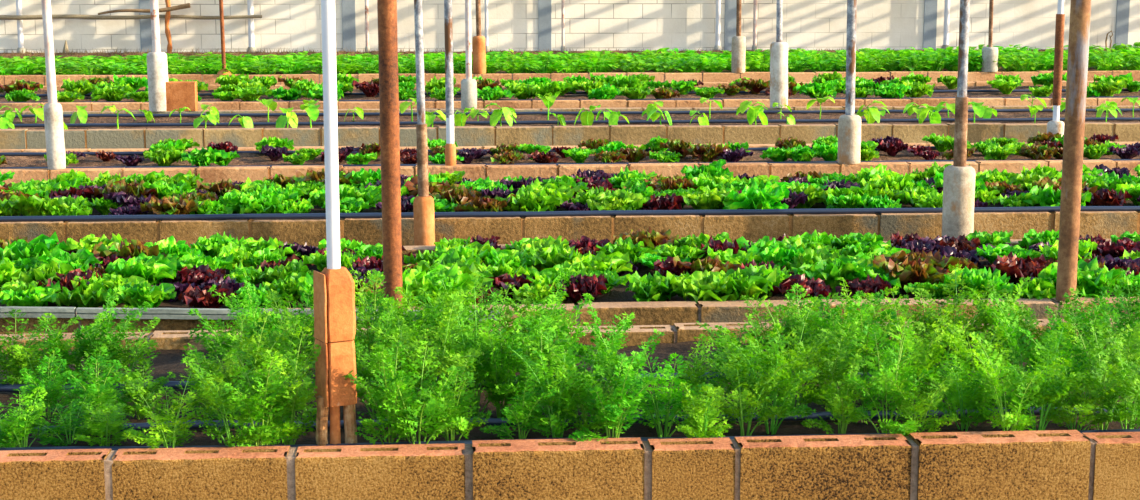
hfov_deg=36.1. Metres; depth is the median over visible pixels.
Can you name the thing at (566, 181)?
lettuce
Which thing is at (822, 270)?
lettuce
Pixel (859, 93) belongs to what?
lettuce
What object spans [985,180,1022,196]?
lettuce
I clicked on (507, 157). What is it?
lettuce
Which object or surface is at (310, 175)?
lettuce
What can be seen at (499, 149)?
lettuce
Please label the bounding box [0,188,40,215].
lettuce
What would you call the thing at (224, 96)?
lettuce
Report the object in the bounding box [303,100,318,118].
seedling
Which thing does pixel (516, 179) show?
lettuce
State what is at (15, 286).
lettuce
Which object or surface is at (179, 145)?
lettuce
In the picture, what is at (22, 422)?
plant
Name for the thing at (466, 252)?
lettuce
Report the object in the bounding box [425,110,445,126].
seedling
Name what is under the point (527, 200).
lettuce
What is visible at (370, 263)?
lettuce
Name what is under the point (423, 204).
support post
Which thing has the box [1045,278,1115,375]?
plant
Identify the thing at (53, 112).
support post
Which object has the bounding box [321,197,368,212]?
lettuce
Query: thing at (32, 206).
lettuce
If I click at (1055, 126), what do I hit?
support post
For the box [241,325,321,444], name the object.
plant
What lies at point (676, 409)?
plant
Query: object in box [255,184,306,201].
lettuce
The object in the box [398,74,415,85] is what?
lettuce
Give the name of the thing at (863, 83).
lettuce
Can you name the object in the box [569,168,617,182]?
lettuce
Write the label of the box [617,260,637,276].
lettuce
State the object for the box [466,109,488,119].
seedling
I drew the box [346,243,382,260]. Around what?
lettuce
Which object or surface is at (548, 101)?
seedling
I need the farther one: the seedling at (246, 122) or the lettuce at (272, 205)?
the seedling at (246, 122)
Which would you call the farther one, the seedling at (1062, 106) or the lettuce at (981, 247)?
the seedling at (1062, 106)
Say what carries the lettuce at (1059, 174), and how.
on the raised bed at (1106, 224)
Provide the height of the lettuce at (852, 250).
0.098 m
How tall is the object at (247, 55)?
0.172 m
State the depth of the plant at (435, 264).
5.15 m
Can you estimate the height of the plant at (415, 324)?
0.276 m
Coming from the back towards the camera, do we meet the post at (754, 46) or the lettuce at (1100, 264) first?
the post at (754, 46)
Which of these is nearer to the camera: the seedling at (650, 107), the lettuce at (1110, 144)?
the lettuce at (1110, 144)
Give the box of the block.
[165,81,197,110]
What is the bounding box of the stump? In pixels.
[62,40,68,52]
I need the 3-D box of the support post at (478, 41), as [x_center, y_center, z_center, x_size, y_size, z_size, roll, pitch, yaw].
[-0.948,-3.127,18.077,0.137,2.601,0.138,6,11,34]
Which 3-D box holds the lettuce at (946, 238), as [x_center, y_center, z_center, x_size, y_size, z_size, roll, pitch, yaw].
[1.525,-0.009,6.961,0.204,0.086,0.199,-7,12,-38]
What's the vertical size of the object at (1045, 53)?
0.213 m
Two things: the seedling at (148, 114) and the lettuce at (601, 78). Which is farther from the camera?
the lettuce at (601, 78)
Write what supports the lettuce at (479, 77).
on the raised bed at (235, 104)
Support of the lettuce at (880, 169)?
on the raised bed at (1106, 224)
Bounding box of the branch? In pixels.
[98,3,190,14]
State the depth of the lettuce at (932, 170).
9.04 m
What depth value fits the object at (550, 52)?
19.96 m
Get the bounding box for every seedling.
[0,106,21,122]
[0,114,14,128]
[20,104,43,122]
[70,105,87,123]
[101,105,135,128]
[139,109,154,122]
[169,107,190,122]
[193,114,218,128]
[200,104,218,121]
[229,114,252,127]
[257,99,276,121]
[276,107,297,127]
[300,104,319,127]
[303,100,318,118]
[344,107,363,120]
[400,97,416,121]
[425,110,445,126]
[454,107,473,125]
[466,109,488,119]
[484,103,515,126]
[499,107,516,120]
[538,96,555,119]
[549,112,565,125]
[574,104,600,125]
[596,109,611,119]
[609,111,628,125]
[642,101,664,118]
[647,109,671,125]
[689,110,708,124]
[700,97,722,118]
[736,100,767,114]
[747,105,767,124]
[772,102,791,118]
[777,112,795,123]
[806,96,834,118]
[855,100,886,123]
[870,106,889,115]
[903,102,928,118]
[919,105,940,123]
[936,101,954,117]
[968,101,984,122]
[983,106,996,118]
[1020,94,1046,116]
[1027,105,1043,122]
[1052,98,1065,111]
[1096,101,1121,116]
[1096,106,1116,121]
[1121,97,1139,117]
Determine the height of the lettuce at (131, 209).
0.087 m
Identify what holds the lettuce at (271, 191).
on the raised bed at (1106, 224)
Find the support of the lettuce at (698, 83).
on the raised bed at (235, 104)
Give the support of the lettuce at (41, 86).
on the raised bed at (235, 104)
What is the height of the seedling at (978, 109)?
0.185 m
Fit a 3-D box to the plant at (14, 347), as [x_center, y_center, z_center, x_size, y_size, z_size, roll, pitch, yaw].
[-1.448,0.284,4.772,0.211,0.212,0.211,-8,12,-40]
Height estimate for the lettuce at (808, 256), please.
0.131 m
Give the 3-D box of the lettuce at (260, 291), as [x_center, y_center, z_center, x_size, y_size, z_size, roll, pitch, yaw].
[-1.062,0.162,5.885,0.184,0.091,0.220,-4,10,-22]
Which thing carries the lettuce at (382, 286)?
on the raised bed at (675, 309)
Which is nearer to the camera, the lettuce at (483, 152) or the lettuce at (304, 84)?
the lettuce at (483, 152)
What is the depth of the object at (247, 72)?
18.74 m
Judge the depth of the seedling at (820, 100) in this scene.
13.11 m
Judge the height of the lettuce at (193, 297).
0.106 m
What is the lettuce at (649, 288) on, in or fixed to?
on the raised bed at (675, 309)
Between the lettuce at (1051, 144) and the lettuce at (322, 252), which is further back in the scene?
the lettuce at (1051, 144)
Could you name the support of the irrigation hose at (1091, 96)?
on the raised bed at (235, 104)
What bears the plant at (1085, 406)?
on the raised bed at (983, 462)
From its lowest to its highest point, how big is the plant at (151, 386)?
0.156 m
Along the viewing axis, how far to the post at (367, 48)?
23.68 m
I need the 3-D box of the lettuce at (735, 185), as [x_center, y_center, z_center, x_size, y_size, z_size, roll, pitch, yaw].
[0.871,-0.292,8.544,0.284,0.135,0.235,-9,13,-43]
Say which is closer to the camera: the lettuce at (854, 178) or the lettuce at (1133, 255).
the lettuce at (1133, 255)
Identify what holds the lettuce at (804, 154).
on the raised bed at (240, 169)
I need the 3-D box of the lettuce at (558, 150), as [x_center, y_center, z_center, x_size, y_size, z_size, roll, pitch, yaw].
[-0.036,-0.584,10.438,0.148,0.080,0.159,-4,10,-23]
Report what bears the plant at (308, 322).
on the raised bed at (983, 462)
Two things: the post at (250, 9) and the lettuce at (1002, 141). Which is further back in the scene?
the post at (250, 9)
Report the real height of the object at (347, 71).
0.160 m
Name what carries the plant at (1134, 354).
on the raised bed at (983, 462)
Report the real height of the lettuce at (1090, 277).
0.146 m
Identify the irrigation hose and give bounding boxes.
[0,89,1139,96]
[0,96,1139,102]
[0,108,1139,117]
[0,145,1120,155]
[0,159,1139,168]
[0,206,1139,221]
[0,368,1139,391]
[0,429,1139,449]
[14,117,1139,126]
[29,407,1136,433]
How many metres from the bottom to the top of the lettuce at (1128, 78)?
0.208 m
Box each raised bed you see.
[0,49,1139,85]
[0,81,1139,110]
[0,105,1139,148]
[0,141,1139,183]
[0,176,1139,247]
[0,239,1139,333]
[0,317,1139,499]
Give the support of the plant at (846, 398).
on the raised bed at (983, 462)
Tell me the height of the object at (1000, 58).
0.278 m
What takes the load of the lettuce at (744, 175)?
on the raised bed at (1106, 224)
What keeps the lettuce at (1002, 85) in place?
on the raised bed at (235, 104)
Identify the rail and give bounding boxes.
[0,14,261,19]
[0,306,75,317]
[76,307,499,320]
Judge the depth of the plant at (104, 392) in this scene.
4.40 m
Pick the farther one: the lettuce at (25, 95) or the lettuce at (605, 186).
the lettuce at (25, 95)
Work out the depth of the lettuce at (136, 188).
8.27 m
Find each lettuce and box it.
[0,79,39,92]
[0,155,6,164]
[0,170,14,181]
[0,183,13,191]
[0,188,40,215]
[0,199,19,215]
[0,231,69,261]
[0,236,30,248]
[0,253,45,281]
[0,257,20,285]
[0,279,47,291]
[0,281,60,306]
[1,180,59,198]
[1,194,68,215]
[5,88,39,101]
[11,260,73,283]
[19,79,43,92]
[23,178,44,185]
[30,246,102,271]
[37,268,102,292]
[41,195,92,215]
[42,178,83,195]
[44,153,78,165]
[47,169,91,185]
[49,186,101,198]
[50,194,77,198]
[55,280,116,307]
[57,90,84,101]
[61,79,99,95]
[65,151,85,158]
[66,233,130,251]
[71,271,147,304]
[79,183,106,198]
[80,76,113,84]
[80,264,108,274]
[87,197,122,214]
[89,254,130,268]
[91,83,131,100]
[91,170,133,186]
[92,239,167,262]
[94,178,157,199]
[95,79,126,89]
[95,150,117,160]
[102,281,176,307]
[103,191,160,206]
[105,256,176,284]
[108,204,148,214]
[113,74,147,92]
[115,154,144,165]
[123,170,168,183]
[124,91,148,102]
[135,252,182,284]
[140,195,208,214]
[142,180,195,198]
[143,139,190,158]
[143,146,187,165]
[144,242,153,245]
[148,236,208,259]
[151,282,195,301]
[152,170,203,185]
[154,138,199,151]
[163,173,204,189]
[168,191,218,200]
[172,264,226,288]
[174,78,207,92]
[178,282,236,308]
[179,189,217,197]
[179,253,233,269]
[181,147,227,165]
[187,200,232,214]
[190,231,243,257]
[197,178,240,197]
[198,276,249,292]
[207,141,237,151]
[211,151,239,165]
[212,90,234,100]
[214,74,250,86]
[214,84,241,92]
[217,243,255,270]
[218,190,261,213]
[223,261,267,285]
[228,237,300,256]
[230,85,271,100]
[230,284,283,307]
[231,182,284,193]
[232,180,242,184]
[237,80,269,89]
[239,194,291,213]
[240,177,278,188]
[240,183,297,203]
[241,76,276,89]
[243,247,286,267]
[255,136,293,150]
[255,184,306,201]
[256,254,308,271]
[259,144,287,160]
[261,259,312,282]
[262,173,295,188]
[262,272,304,300]
[267,86,306,100]
[278,76,314,87]
[279,241,318,260]
[280,198,313,213]
[283,152,311,164]
[286,178,324,199]
[291,78,322,97]
[293,169,360,184]
[295,148,323,159]
[297,272,358,307]
[301,250,364,271]
[307,83,343,100]
[309,188,324,194]
[309,193,325,209]
[312,247,364,265]
[318,238,371,250]
[320,150,349,164]
[321,146,358,159]
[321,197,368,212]
[323,184,381,212]
[337,72,359,85]
[337,81,353,93]
[341,168,380,188]
[345,152,376,164]
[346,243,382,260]
[347,267,380,278]
[352,80,378,96]
[352,256,402,276]
[355,278,368,291]
[356,143,380,159]
[356,278,422,305]
[365,178,405,188]
[365,185,408,195]
[368,78,378,84]
[375,199,412,211]
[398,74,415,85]
[398,81,414,89]
[399,86,416,99]
[400,147,416,156]
[400,154,416,163]
[400,174,412,179]
[401,172,447,186]
[401,195,414,202]
[402,251,433,264]
[402,262,430,271]
[402,262,482,305]
[404,176,456,196]
[404,249,448,264]
[407,260,493,288]
[410,195,456,211]
[413,249,480,268]
[425,76,457,93]
[427,138,458,148]
[428,153,463,163]
[428,171,464,185]
[429,86,460,99]
[429,145,458,155]
[429,185,492,211]
[434,236,470,249]
[434,244,489,261]
[439,183,476,194]
[443,240,500,263]
[453,178,473,184]
[453,194,515,211]
[456,149,480,163]
[457,288,503,304]
[460,176,500,188]
[462,148,492,158]
[464,235,502,261]
[472,178,519,191]
[473,76,494,82]
[476,78,502,89]
[477,85,513,99]
[477,263,529,287]
[481,187,518,211]
[485,246,539,274]
[485,273,534,297]
[489,143,524,155]
[491,150,524,164]
[498,186,562,211]
[500,79,518,87]
[500,176,535,188]
[503,175,532,181]
[505,237,546,249]
[507,81,538,98]
[512,282,561,303]
[515,235,574,269]
[516,144,550,159]
[517,76,550,85]
[522,178,575,210]
[526,265,586,299]
[527,79,572,98]
[528,150,558,162]
[528,244,587,268]
[529,176,560,182]
[534,175,590,191]
[544,274,608,304]
[550,81,576,95]
[551,146,570,157]
[553,261,581,270]
[555,201,596,210]
[556,175,584,180]
[562,146,595,162]
[563,75,593,89]
[568,236,609,250]
[568,251,632,272]
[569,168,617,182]
[571,184,611,197]
[571,186,610,203]
[572,80,606,93]
[575,246,599,255]
[576,176,613,191]
[578,138,610,153]
[580,268,627,293]
[586,189,650,210]
[588,83,621,99]
[590,72,615,85]
[594,150,626,162]
[595,141,625,152]
[596,237,660,264]
[603,165,656,189]
[612,73,647,89]
[612,182,660,209]
[612,227,678,249]
[616,147,651,162]
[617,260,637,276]
[618,185,663,192]
[619,85,654,98]
[621,176,661,188]
[622,143,645,149]
[624,73,654,81]
[625,271,689,301]
[637,253,689,272]
[641,193,683,209]
[642,80,669,88]
[643,136,668,151]
[643,174,683,184]
[648,86,679,98]
[649,151,682,162]
[649,178,699,190]
[652,256,692,276]
[653,187,702,209]
[654,243,708,262]
[660,139,695,157]
[666,271,743,302]
[668,79,696,94]
[673,233,723,260]
[673,255,743,272]
[679,159,732,179]
[680,79,703,86]
[681,192,728,209]
[682,142,729,161]
[684,177,729,192]
[694,86,724,97]
[695,232,732,258]
[696,235,752,254]
[698,172,741,183]
[700,185,738,209]
[702,270,724,277]
[707,246,761,266]
[712,264,779,300]
[715,84,750,95]
[718,147,753,161]
[722,141,749,151]
[722,177,778,192]
[723,181,789,209]
[729,77,749,86]
[734,173,758,179]
[735,78,769,93]
[736,236,797,252]
[741,175,779,183]
[741,259,790,275]
[742,263,795,296]
[746,242,809,269]
[760,146,797,161]
[765,88,791,96]
[768,74,795,82]
[770,183,827,208]
[770,233,789,241]
[771,273,831,299]
[773,180,827,188]
[774,188,807,208]
[775,136,805,148]
[776,235,840,254]
[780,170,829,182]
[784,144,819,161]
[784,176,810,184]
[784,229,833,243]
[787,247,848,271]
[788,81,802,94]
[791,257,867,294]
[793,80,836,97]
[807,174,852,197]
[811,134,837,148]
[812,71,845,82]
[813,142,837,160]
[813,246,840,256]
[816,179,860,196]
[822,77,845,92]
[822,171,849,179]
[823,183,877,205]
[825,232,883,248]
[826,192,870,208]
[835,274,891,298]
[840,240,894,256]
[842,263,900,295]
[843,86,873,97]
[847,173,858,181]
[848,248,910,260]
[849,256,872,280]
[852,164,903,187]
[855,76,874,84]
[855,80,881,91]
[860,149,879,160]
[861,141,878,150]
[861,173,914,201]
[863,194,901,207]
[872,135,898,143]
[873,75,899,84]
[873,254,952,292]
[874,83,911,98]
[874,249,958,268]
[875,186,903,199]
[877,139,907,155]
[880,77,922,94]
[890,231,930,246]
[894,185,940,207]
[895,238,944,256]
[899,72,931,83]
[902,80,934,97]
[903,168,934,182]
[904,179,933,186]
[904,282,960,299]
[907,145,931,153]
[911,189,942,207]
[914,150,939,159]
[919,235,951,243]
[920,177,942,192]
[922,133,953,151]
[924,161,969,177]
[934,170,987,192]
[935,136,974,151]
[937,74,967,88]
[937,234,980,252]
[939,245,980,265]
[942,146,976,159]
[944,256,978,272]
[944,266,1012,298]
[951,267,1000,276]
[965,230,1012,246]
[972,140,1001,154]
[974,190,999,204]
[974,199,987,206]
[975,170,1018,185]
[975,243,1036,264]
[979,243,1012,259]
[982,145,1016,159]
[985,137,1017,146]
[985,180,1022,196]
[987,78,1023,94]
[988,256,1046,284]
[989,168,1017,178]
[995,74,1020,81]
[996,193,1040,206]
[997,251,1048,266]
[1001,189,1029,197]
[1006,142,1032,155]
[1008,172,1055,190]
[1012,276,1059,301]
[1018,229,1058,248]
[1019,141,1057,159]
[1019,163,1057,176]
[1021,183,1091,206]
[1025,181,1033,190]
[1027,84,1052,96]
[1027,131,1061,143]
[1027,237,1058,252]
[1031,71,1066,86]
[1031,176,1097,193]
[1033,238,1097,259]
[1035,140,1062,147]
[1036,256,1125,297]
[1043,261,1104,268]
[1046,256,1089,264]
[1051,135,1086,147]
[1053,146,1062,159]
[1053,172,1107,180]
[1058,164,1103,175]
[1079,234,1107,252]
[1082,175,1110,190]
[1083,143,1108,158]
[1083,186,1106,202]
[1084,138,1104,145]
[1085,188,1131,205]
[1086,86,1100,97]
[1087,133,1118,142]
[1088,78,1126,95]
[1089,253,1113,260]
[1094,74,1114,80]
[1094,240,1139,257]
[1095,164,1130,176]
[1097,254,1139,270]
[1100,72,1132,93]
[1102,171,1139,200]
[1105,140,1125,154]
[1106,146,1139,158]
[1110,231,1139,243]
[1110,271,1139,296]
[1112,262,1139,275]
[1114,181,1139,205]
[1118,237,1139,251]
[1119,250,1139,259]
[1122,142,1139,150]
[1126,80,1139,91]
[1134,165,1139,176]
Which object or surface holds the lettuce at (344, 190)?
on the raised bed at (1106, 224)
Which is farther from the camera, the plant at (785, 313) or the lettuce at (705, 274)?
the lettuce at (705, 274)
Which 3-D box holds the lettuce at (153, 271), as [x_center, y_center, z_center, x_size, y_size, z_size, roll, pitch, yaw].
[-1.520,0.086,6.206,0.274,0.138,0.262,0,9,2]
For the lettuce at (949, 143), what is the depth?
10.55 m
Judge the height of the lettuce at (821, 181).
0.120 m
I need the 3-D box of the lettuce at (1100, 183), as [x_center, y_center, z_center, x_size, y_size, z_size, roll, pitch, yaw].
[2.548,-0.308,8.631,0.227,0.137,0.263,1,9,8]
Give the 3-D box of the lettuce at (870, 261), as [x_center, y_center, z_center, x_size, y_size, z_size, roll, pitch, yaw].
[1.050,0.075,6.376,0.195,0.103,0.202,-1,9,-9]
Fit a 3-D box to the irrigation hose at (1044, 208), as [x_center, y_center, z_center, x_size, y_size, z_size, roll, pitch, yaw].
[0.080,-0.163,7.819,6.179,0.027,0.040,-1,9,-4]
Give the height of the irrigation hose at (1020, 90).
0.028 m
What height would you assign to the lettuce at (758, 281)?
0.145 m
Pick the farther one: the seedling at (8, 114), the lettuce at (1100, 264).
the seedling at (8, 114)
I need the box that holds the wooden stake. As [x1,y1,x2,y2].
[165,0,171,52]
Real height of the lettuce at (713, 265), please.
0.119 m
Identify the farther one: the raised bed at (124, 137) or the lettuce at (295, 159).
the raised bed at (124, 137)
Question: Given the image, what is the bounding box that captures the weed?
[1105,30,1112,49]
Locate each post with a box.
[16,0,24,52]
[41,0,65,169]
[147,0,168,111]
[217,0,230,74]
[247,0,255,52]
[313,0,356,445]
[365,0,369,51]
[377,0,402,306]
[413,0,434,245]
[444,0,455,165]
[461,0,476,109]
[472,0,485,73]
[485,0,488,51]
[561,0,564,50]
[714,0,721,49]
[731,0,745,72]
[752,0,757,50]
[770,0,787,107]
[838,0,860,163]
[941,0,949,48]
[942,0,975,237]
[981,0,997,71]
[1047,0,1064,136]
[1056,0,1090,300]
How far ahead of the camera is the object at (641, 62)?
18.70 m
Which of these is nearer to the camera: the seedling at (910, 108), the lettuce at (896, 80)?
the seedling at (910, 108)
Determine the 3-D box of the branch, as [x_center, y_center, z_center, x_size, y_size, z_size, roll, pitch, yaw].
[-5.671,-3.211,23.310,1.228,0.159,0.064,0,9,-1]
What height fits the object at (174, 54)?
0.174 m
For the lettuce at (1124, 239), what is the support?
on the raised bed at (675, 309)
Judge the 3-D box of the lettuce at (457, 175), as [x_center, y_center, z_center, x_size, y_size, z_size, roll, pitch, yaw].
[-0.655,-0.345,8.895,0.247,0.128,0.224,-1,9,-6]
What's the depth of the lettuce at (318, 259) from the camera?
6.35 m
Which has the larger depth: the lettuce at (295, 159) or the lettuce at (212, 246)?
the lettuce at (295, 159)
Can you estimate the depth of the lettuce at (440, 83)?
15.57 m
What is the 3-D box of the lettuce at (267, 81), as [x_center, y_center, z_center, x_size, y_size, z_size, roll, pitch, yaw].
[-2.833,-1.523,16.059,0.302,0.166,0.348,3,10,20]
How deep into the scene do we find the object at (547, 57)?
19.47 m
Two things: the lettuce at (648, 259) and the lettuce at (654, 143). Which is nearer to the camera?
the lettuce at (648, 259)
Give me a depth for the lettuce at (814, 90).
15.09 m
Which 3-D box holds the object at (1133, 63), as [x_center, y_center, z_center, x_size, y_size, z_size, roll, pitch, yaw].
[6.053,-2.021,18.999,0.481,0.225,0.495,4,10,26]
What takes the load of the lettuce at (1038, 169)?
on the raised bed at (1106, 224)
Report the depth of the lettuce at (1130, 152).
10.27 m
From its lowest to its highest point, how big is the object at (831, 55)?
0.224 m
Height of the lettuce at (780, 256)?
0.120 m
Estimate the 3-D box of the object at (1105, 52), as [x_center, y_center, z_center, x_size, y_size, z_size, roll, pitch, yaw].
[6.061,-2.094,19.427,0.459,0.234,0.530,-3,10,-18]
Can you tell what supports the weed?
on the raised bed at (807, 75)
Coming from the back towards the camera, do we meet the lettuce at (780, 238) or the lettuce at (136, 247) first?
the lettuce at (780, 238)
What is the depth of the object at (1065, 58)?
18.89 m
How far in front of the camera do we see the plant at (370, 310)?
4.82 m
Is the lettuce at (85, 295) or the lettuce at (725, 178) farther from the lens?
the lettuce at (725, 178)
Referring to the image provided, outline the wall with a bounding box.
[0,0,1139,52]
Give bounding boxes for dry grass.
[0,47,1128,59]
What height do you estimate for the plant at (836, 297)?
0.259 m
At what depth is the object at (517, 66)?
18.59 m
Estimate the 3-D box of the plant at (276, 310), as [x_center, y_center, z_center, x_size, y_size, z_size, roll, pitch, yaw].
[-0.828,0.223,5.124,0.154,0.220,0.247,-5,10,-28]
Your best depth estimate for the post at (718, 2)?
23.98 m
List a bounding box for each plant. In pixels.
[0,309,48,384]
[0,313,82,382]
[0,386,59,447]
[0,402,41,447]
[5,393,97,445]
[19,347,76,417]
[39,320,102,383]
[51,313,129,367]
[62,347,133,419]
[65,286,150,382]
[72,399,135,445]
[78,305,160,391]
[99,361,175,419]
[118,370,202,449]
[181,357,271,446]
[182,344,238,413]
[187,308,276,374]
[199,309,298,417]
[208,267,300,369]
[222,348,296,446]
[226,315,313,408]
[228,293,271,352]
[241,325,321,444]
[261,290,314,378]
[264,289,313,352]
[342,341,422,444]
[349,269,412,363]
[353,299,399,418]
[354,271,427,377]
[367,315,439,402]
[369,299,481,407]
[372,298,443,364]
[374,340,468,443]
[394,286,448,360]
[405,263,503,347]
[417,286,479,374]
[418,357,491,440]
[430,281,519,416]
[445,282,535,376]
[459,315,551,417]
[479,373,556,438]
[483,282,567,373]
[483,311,570,414]
[504,269,569,341]
[508,346,604,437]
[525,293,593,379]
[532,324,616,412]
[544,343,626,434]
[569,351,674,442]
[571,293,635,383]
[591,325,664,414]
[624,345,711,436]
[653,334,729,413]
[676,382,732,437]
[696,321,764,371]
[697,327,788,411]
[716,329,800,435]
[721,312,821,434]
[739,295,804,370]
[741,294,837,410]
[773,283,835,370]
[778,293,846,361]
[794,309,859,411]
[800,354,887,433]
[804,290,887,382]
[827,302,905,407]
[832,293,922,360]
[837,277,892,343]
[840,316,934,434]
[853,285,953,410]
[883,374,959,435]
[885,288,969,367]
[894,290,969,354]
[903,324,982,409]
[911,263,997,367]
[924,310,1014,407]
[928,354,996,431]
[965,280,1039,353]
[966,331,1054,430]
[967,277,1032,367]
[987,293,1067,395]
[990,321,1086,430]
[998,287,1085,364]
[1016,317,1105,403]
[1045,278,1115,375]
[1047,357,1133,429]
[1054,327,1139,429]
[1062,293,1114,345]
[1064,313,1138,397]
[1090,338,1139,428]
[1097,302,1139,367]
[1098,267,1139,348]
[1098,322,1139,407]
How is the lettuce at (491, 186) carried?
on the raised bed at (1106, 224)
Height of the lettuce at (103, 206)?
0.098 m
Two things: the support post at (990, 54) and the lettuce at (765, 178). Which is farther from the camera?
the support post at (990, 54)
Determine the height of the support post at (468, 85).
2.600 m
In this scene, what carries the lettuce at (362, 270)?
on the raised bed at (675, 309)
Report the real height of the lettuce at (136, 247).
0.141 m
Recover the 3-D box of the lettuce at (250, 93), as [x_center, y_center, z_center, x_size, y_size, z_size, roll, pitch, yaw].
[-2.700,-1.308,14.738,0.352,0.162,0.312,7,11,36]

